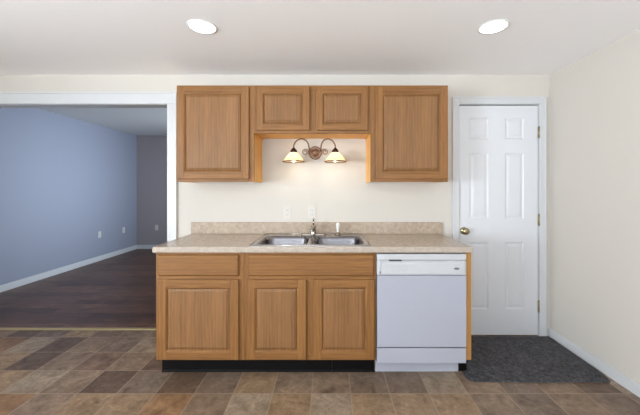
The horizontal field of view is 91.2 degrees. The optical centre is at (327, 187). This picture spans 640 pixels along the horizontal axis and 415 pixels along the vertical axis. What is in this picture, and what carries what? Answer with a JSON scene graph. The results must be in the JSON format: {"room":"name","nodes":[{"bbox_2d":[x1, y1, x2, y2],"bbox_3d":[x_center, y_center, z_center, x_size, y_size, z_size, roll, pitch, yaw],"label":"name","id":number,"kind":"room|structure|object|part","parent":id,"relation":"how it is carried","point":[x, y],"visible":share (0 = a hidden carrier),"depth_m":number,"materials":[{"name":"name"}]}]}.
{"room":"kitchen","nodes":[
{"label":"kitchen","id":0,"kind":"room"},
{"bbox_2d":[0,108,136,284],"bbox_3d":[-4.178,0.089,4.869,0.127,2.438,3.978,0,0,0],"label":"wall","id":1,"kind":"structure","parent":0,"point":[65,180],"depth_m":4.82,"materials":[{"name":"blue paint"}]},
{"bbox_2d":[0,245,136,291],"bbox_3d":[-4.107,1.265,4.806,0.015,0.086,3.851,0,0,0],"label":"baseboard","id":2,"kind":"structure","parent":1,"relation":"attached to","point":[14,284],"depth_m":4.78,"materials":[{"name":"white paint"}]},
{"bbox_2d":[39,108,166,134],"bbox_3d":[-2.057,-1.168,4.869,4.369,0.076,3.978,0,0,0],"label":"ceiling","id":3,"kind":"structure","parent":0,"point":[135,121],"depth_m":5.02,"materials":[{"name":"paint"}]},
{"bbox_2d":[137,135,166,244],"bbox_3d":[-1.994,0.089,6.795,4.242,2.438,0.127,0,0,0],"label":"wall","id":4,"kind":"structure","parent":0,"point":[151,149],"depth_m":6.73,"materials":[{"name":"grey paint"}]},
{"bbox_2d":[137,245,156,248],"bbox_3d":[-2.050,1.265,6.723,4.100,0.086,0.015,0,0,0],"label":"baseboard","id":5,"kind":"structure","parent":4,"relation":"attached to","point":[138,246],"depth_m":6.72,"materials":[{"name":"white paint"}]},
{"bbox_2d":[0,75,548,335],"bbox_3d":[-1.078,0.089,2.825,6.327,2.438,0.112,0,0,0],"label":"wall","id":6,"kind":"structure","parent":0,"point":[339,192],"depth_m":2.77,"materials":[{"name":"beige paint"}]},
{"bbox_2d":[0,92,176,241],"bbox_3d":[-2.358,0.232,2.815,2.055,2.151,0.142,0,0,0],"label":"trim","id":7,"kind":"structure","parent":6,"relation":"attached to","point":[168,100],"depth_m":2.75,"materials":[{"name":"white paint"}]},
{"bbox_2d":[177,85,261,182],"bbox_3d":[-0.886,-0.428,2.606,0.609,0.760,0.323,0,0,0],"label":"upper cabinet","id":8,"kind":"object","parent":6,"relation":"attached to","point":[217,141],"visible":0.99,"depth_m":2.45,"materials":[{"name":"brown wood"}]},
{"bbox_3d":[-0.900,-0.434,2.453,0.444,0.603,0.013,0,0,0],"label":"panel","id":9,"kind":"part","parent":8,"relation":"part of","materials":[{"name":"brown wood"}]},
{"bbox_2d":[283,206,290,218],"bbox_3d":[-0.361,0.216,2.764,0.070,0.114,0.008,0,0,0],"label":"wall outlet","id":10,"kind":"object","parent":6,"relation":"attached to","point":[286,209],"visible":1,"depth_m":2.76,"materials":[{"name":"plastic"}]},
{"bbox_2d":[308,206,315,218],"bbox_3d":[-0.145,0.216,2.764,0.070,0.114,0.008,0,0,0],"label":"wall outlet","id":11,"kind":"object","parent":6,"relation":"attached to","point":[311,209],"visible":1,"depth_m":2.76,"materials":[{"name":"plastic"}]},
{"bbox_2d":[254,85,370,138],"bbox_3d":[-0.123,-0.619,2.606,0.916,0.378,0.323,0,0,0],"label":"upper cabinet","id":12,"kind":"object","parent":6,"relation":"attached to","point":[280,111],"visible":1,"depth_m":2.45,"materials":[{"name":"brown wood"}]},
{"bbox_3d":[-0.350,-0.622,2.453,0.310,0.234,0.013,0,0,0],"label":"panel","id":13,"kind":"part","parent":12,"relation":"part of","materials":[{"name":"brown wood"}]},
{"bbox_3d":[-0.350,-0.622,2.454,0.417,0.340,0.019,0,0,0],"label":"door","id":14,"kind":"part","parent":12,"relation":"part of","materials":[{"name":"brown wood"}]},
{"bbox_3d":[0.111,-0.622,2.454,0.404,0.340,0.019,0,0,0],"label":"door","id":15,"kind":"part","parent":12,"relation":"part of","materials":[{"name":"brown wood"}]},
{"bbox_3d":[0.111,-0.622,2.453,0.297,0.234,0.013,0,0,0],"label":"panel","id":16,"kind":"part","parent":12,"relation":"part of","materials":[{"name":"brown wood"}]},
{"bbox_2d":[283,138,345,162],"bbox_3d":[-0.113,-0.319,2.646,0.533,0.206,0.244,0,0,0],"label":"wall sconce","id":17,"kind":"object","parent":6,"relation":"attached to","point":[315,152],"visible":1,"depth_m":2.61,"materials":[{"name":"brown metal"}]},
{"bbox_3d":[-0.287,-0.260,2.616,0.180,0.078,0.180,0,0,0],"label":"lamp shade","id":18,"kind":"part","parent":17,"relation":"part of","materials":[{"name":"beige glass"}]},
{"bbox_3d":[-0.208,-0.366,2.676,0.209,0.112,0.033,0,0,-43],"label":"arm","id":19,"kind":"part","parent":17,"relation":"part of","materials":[{"name":"brown metal"}]},
{"bbox_3d":[-0.018,-0.366,2.676,0.209,0.112,0.033,0,0,43],"label":"arm","id":20,"kind":"part","parent":17,"relation":"part of","materials":[{"name":"brown metal"}]},
{"bbox_3d":[0.061,-0.260,2.616,0.180,0.078,0.180,0,0,0],"label":"lamp shade","id":21,"kind":"part","parent":17,"relation":"part of","materials":[{"name":"beige glass"}]},
{"bbox_2d":[191,222,441,233],"bbox_3d":[-0.100,0.352,2.756,2.208,0.102,0.024,0,0,0],"label":"backsplash","id":22,"kind":"structure","parent":6,"relation":"attached to","point":[196,227],"depth_m":2.74,"materials":[{"name":"beige laminate"}]},
{"bbox_2d":[366,85,447,182],"bbox_3d":[0.640,-0.428,2.606,0.609,0.760,0.323,0,0,0],"label":"upper cabinet","id":23,"kind":"object","parent":6,"relation":"attached to","point":[407,141],"visible":1,"depth_m":2.45,"materials":[{"name":"brown wood"}]},
{"bbox_3d":[0.654,-0.432,2.453,0.444,0.599,0.013,0,0,0],"label":"panel","id":24,"kind":"part","parent":23,"relation":"part of","materials":[{"name":"brown wood"}]},
{"bbox_2d":[459,106,539,334],"bbox_3d":[1.515,0.286,2.757,0.704,2.030,0.099,0,0,0],"label":"door","id":25,"kind":"structure","parent":6,"relation":"in","point":[499,217],"depth_m":2.77,"materials":[{"name":"white paint"}]},
{"bbox_3d":[1.203,0.379,2.740,0.066,0.066,0.064,0,0,0],"label":"knob","id":26,"kind":"part","parent":25,"relation":"part of","materials":[{"name":"gold metal"}]},
{"bbox_2d":[452,96,546,335],"bbox_3d":[1.508,0.252,2.787,0.827,2.112,0.084,0,0,0],"label":"trim","id":27,"kind":"structure","parent":6,"relation":"attached to","point":[540,101],"depth_m":2.75,"materials":[{"name":"white paint"}]},
{"bbox_2d":[0,0,639,74],"bbox_3d":[-0.799,-1.102,0.221,5.768,0.203,5.319,0,0,0],"label":"ceiling","id":28,"kind":"structure","parent":0,"point":[38,37],"depth_m":2.07,"materials":[{"name":"paint"}]},
{"bbox_2d":[186,19,217,33],"bbox_3d":[-0.780,-0.998,1.943,0.180,0.007,0.180,0,0,0],"label":"recessed light","id":29,"kind":"object","parent":28,"relation":"in","point":[201,26],"visible":1,"depth_m":1.93,"materials":[{"name":"white plastic"}]},
{"bbox_2d":[477,19,509,33],"bbox_3d":[1.026,-0.998,1.943,0.180,0.007,0.180,0,0,0],"label":"recessed light","id":30,"kind":"object","parent":28,"relation":"in","point":[493,26],"visible":1,"depth_m":1.93,"materials":[{"name":"white plastic"}]},
{"bbox_2d":[0,249,639,414],"bbox_3d":[-1.078,1.333,2.210,6.327,0.051,9.296,0,0,0],"label":"floor","id":31,"kind":"structure","parent":0,"point":[43,372],"depth_m":2.11,"materials":[{"name":"tile"}]},
{"bbox_2d":[0,328,155,329],"bbox_3d":[-2.358,1.305,2.899,1.887,0.006,0.043,0,0,0],"label":"trim","id":32,"kind":"structure","parent":31,"relation":"on","point":[0,328],"depth_m":2.89,"materials":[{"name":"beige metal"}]},
{"bbox_2d":[156,253,242,359],"bbox_3d":[-0.885,0.876,2.453,0.601,0.865,0.627,0,0,0],"label":"base cabinet","id":33,"kind":"object","parent":31,"relation":"on","point":[199,296],"visible":0.8,"depth_m":2.14,"materials":[{"name":"brown wood"}]},
{"bbox_3d":[-0.890,0.531,2.149,0.556,0.145,0.019,0,0,0],"label":"drawer","id":34,"kind":"part","parent":33,"relation":"part of","materials":[{"name":"brown wood"}]},
{"bbox_3d":[-0.890,0.901,2.148,0.434,0.428,0.013,0,0,0],"label":"panel","id":35,"kind":"part","parent":33,"relation":"part of","materials":[{"name":"brown wood"}]},
{"bbox_2d":[162,360,331,371],"bbox_3d":[-0.578,1.248,2.231,1.212,0.121,0.014,0,0,0],"label":"strip","id":36,"kind":"object","parent":31,"relation":"on","point":[167,365],"visible":0.6,"depth_m":2.23,"materials":[{"name":"black plastic"}]},
{"bbox_2d":[243,253,375,371],"bbox_3d":[-0.126,0.876,2.453,0.916,0.865,0.627,0,0,0],"label":"base cabinet","id":37,"kind":"object","parent":31,"relation":"on","point":[297,306],"depth_m":2.14,"materials":[{"name":"brown wood"}]},
{"bbox_3d":[-0.354,0.901,2.149,0.410,0.550,0.019,0,0,0],"label":"door","id":38,"kind":"part","parent":37,"relation":"part of","materials":[{"name":"brown wood"}]},
{"bbox_3d":[-0.354,0.901,2.148,0.288,0.428,0.013,0,0,0],"label":"panel","id":39,"kind":"part","parent":37,"relation":"part of","materials":[{"name":"brown wood"}]},
{"bbox_3d":[-0.117,0.531,2.149,0.864,0.145,0.019,0,0,0],"label":"false drawer","id":40,"kind":"part","parent":37,"relation":"part of","materials":[{"name":"brown wood"}]},
{"bbox_2d":[152,222,472,252],"bbox_3d":[-0.100,0.371,2.448,2.208,0.141,0.640,0,0,0],"label":"countertop","id":41,"kind":"structure","parent":37,"relation":"on","point":[205,237],"depth_m":2.50,"materials":[{"name":"beige laminate"}]},
{"bbox_2d":[249,234,370,245],"bbox_3d":[-0.124,0.485,2.436,0.843,0.184,0.549,0,0,0],"label":"sink","id":42,"kind":"object","parent":41,"relation":"in","point":[266,239],"visible":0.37,"depth_m":2.57,"materials":[{"name":"silver metal"}]},
{"bbox_3d":[-0.327,0.487,2.393,0.362,0.181,0.386,0,0,0],"label":"bowl","id":43,"kind":"part","parent":42,"relation":"part of","materials":[{"name":"silver metal"}]},
{"bbox_2d":[335,223,340,234],"bbox_3d":[0.084,0.346,2.657,0.048,0.102,0.048,0,0,0],"label":"sprayer","id":44,"kind":"object","parent":42,"relation":"on","point":[337,224],"visible":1,"depth_m":2.65,"materials":[{"name":"white plastic"}]},
{"bbox_3d":[0.078,0.487,2.393,0.362,0.181,0.386,0,0,0],"label":"bowl","id":45,"kind":"part","parent":42,"relation":"part of","materials":[{"name":"silver metal"}]},
{"bbox_2d":[301,218,325,234],"bbox_3d":[-0.124,0.326,2.559,0.213,0.141,0.242,0,0,0],"label":"faucet","id":46,"kind":"object","parent":41,"relation":"on","point":[313,227],"visible":1,"depth_m":2.63,"materials":[{"name":"silver metal"}]},
{"bbox_3d":[-0.124,0.391,2.652,0.213,0.012,0.056,0,0,0],"label":"plate","id":47,"kind":"part","parent":46,"relation":"part of","materials":[{"name":"silver metal"}]},
{"bbox_3d":[0.109,0.901,2.149,0.418,0.550,0.019,0,0,0],"label":"door","id":48,"kind":"part","parent":37,"relation":"part of","materials":[{"name":"brown wood"}]},
{"bbox_3d":[0.109,0.901,2.148,0.296,0.428,0.013,0,0,0],"label":"panel","id":49,"kind":"part","parent":37,"relation":"part of","materials":[{"name":"brown wood"}]},
{"bbox_3d":[0.180,1.248,2.231,0.301,0.121,0.014,0,0,0],"label":"toe kick strip","id":50,"kind":"part","parent":37,"relation":"part of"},
{"bbox_2d":[375,253,465,370],"bbox_3d":[0.641,0.878,2.433,0.611,0.861,0.621,0,0,0],"label":"dishwasher","id":51,"kind":"object","parent":31,"relation":"on","point":[421,297],"visible":0.93,"depth_m":2.13,"materials":[{"name":"grey plastic"}]},
{"bbox_2d":[391,266,417,268],"bbox_3d":[0.519,0.540,2.125,0.180,0.016,0.001,0,0,0],"label":"control panel","id":52,"kind":"object","parent":51,"relation":"attached to","point":[392,267],"depth_m":2.12,"materials":[{"name":"white plastic"}]},
{"bbox_3d":[0.633,1.249,2.240,0.591,0.116,0.020,0,0,0],"label":"toe panel","id":53,"kind":"part","parent":51,"relation":"part of","materials":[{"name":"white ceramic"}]},
{"bbox_3d":[0.640,0.841,2.164,0.610,0.489,0.061,0,0,0],"label":"door","id":54,"kind":"part","parent":51,"relation":"part of","materials":[{"name":"white metal"}]},
{"bbox_3d":[0.640,0.523,2.160,0.610,0.144,0.070,0,0,0],"label":"control panel","id":55,"kind":"part","parent":51,"relation":"part of","materials":[{"name":"white plastic"}]},
{"bbox_3d":[0.640,1.146,2.166,0.610,0.103,0.057,0,0,0],"label":"access panel","id":56,"kind":"part","parent":51,"relation":"part of","materials":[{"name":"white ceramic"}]},
{"bbox_2d":[460,253,470,370],"bbox_3d":[0.968,0.876,2.462,0.039,0.864,0.607,0,0,0],"label":"end panel","id":57,"kind":"object","parent":31,"relation":"on","point":[468,255],"visible":0.25,"depth_m":2.16,"materials":[{"name":"brown wood"}]},
{"bbox_3d":[0.968,0.815,2.462,0.039,0.742,0.607,0,0,0],"label":"panel","id":58,"kind":"part","parent":57,"relation":"part of","materials":[{"name":"brown wood"}]},
{"bbox_2d":[462,336,609,382],"bbox_3d":[1.443,1.303,2.423,0.991,0.010,0.645,0,0,0],"label":"rug","id":59,"kind":"object","parent":31,"relation":"on","point":[515,359],"visible":0.91,"depth_m":2.33,"materials":[{"name":"grey carpet"}]},
{"bbox_2d":[549,29,639,384],"bbox_3d":[2.022,0.154,0.229,0.127,2.309,5.080,0,0,0],"label":"wall","id":60,"kind":"structure","parent":0,"point":[594,100],"depth_m":2.27,"materials":[{"name":"beige paint"}]},
{"bbox_2d":[548,328,639,397],"bbox_3d":[1.951,1.271,0.229,0.015,0.074,5.080,0,0,0],"label":"baseboard","id":61,"kind":"structure","parent":60,"relation":"attached to","point":[632,386],"depth_m":2.25,"materials":[{"name":"white paint"}]}
]}

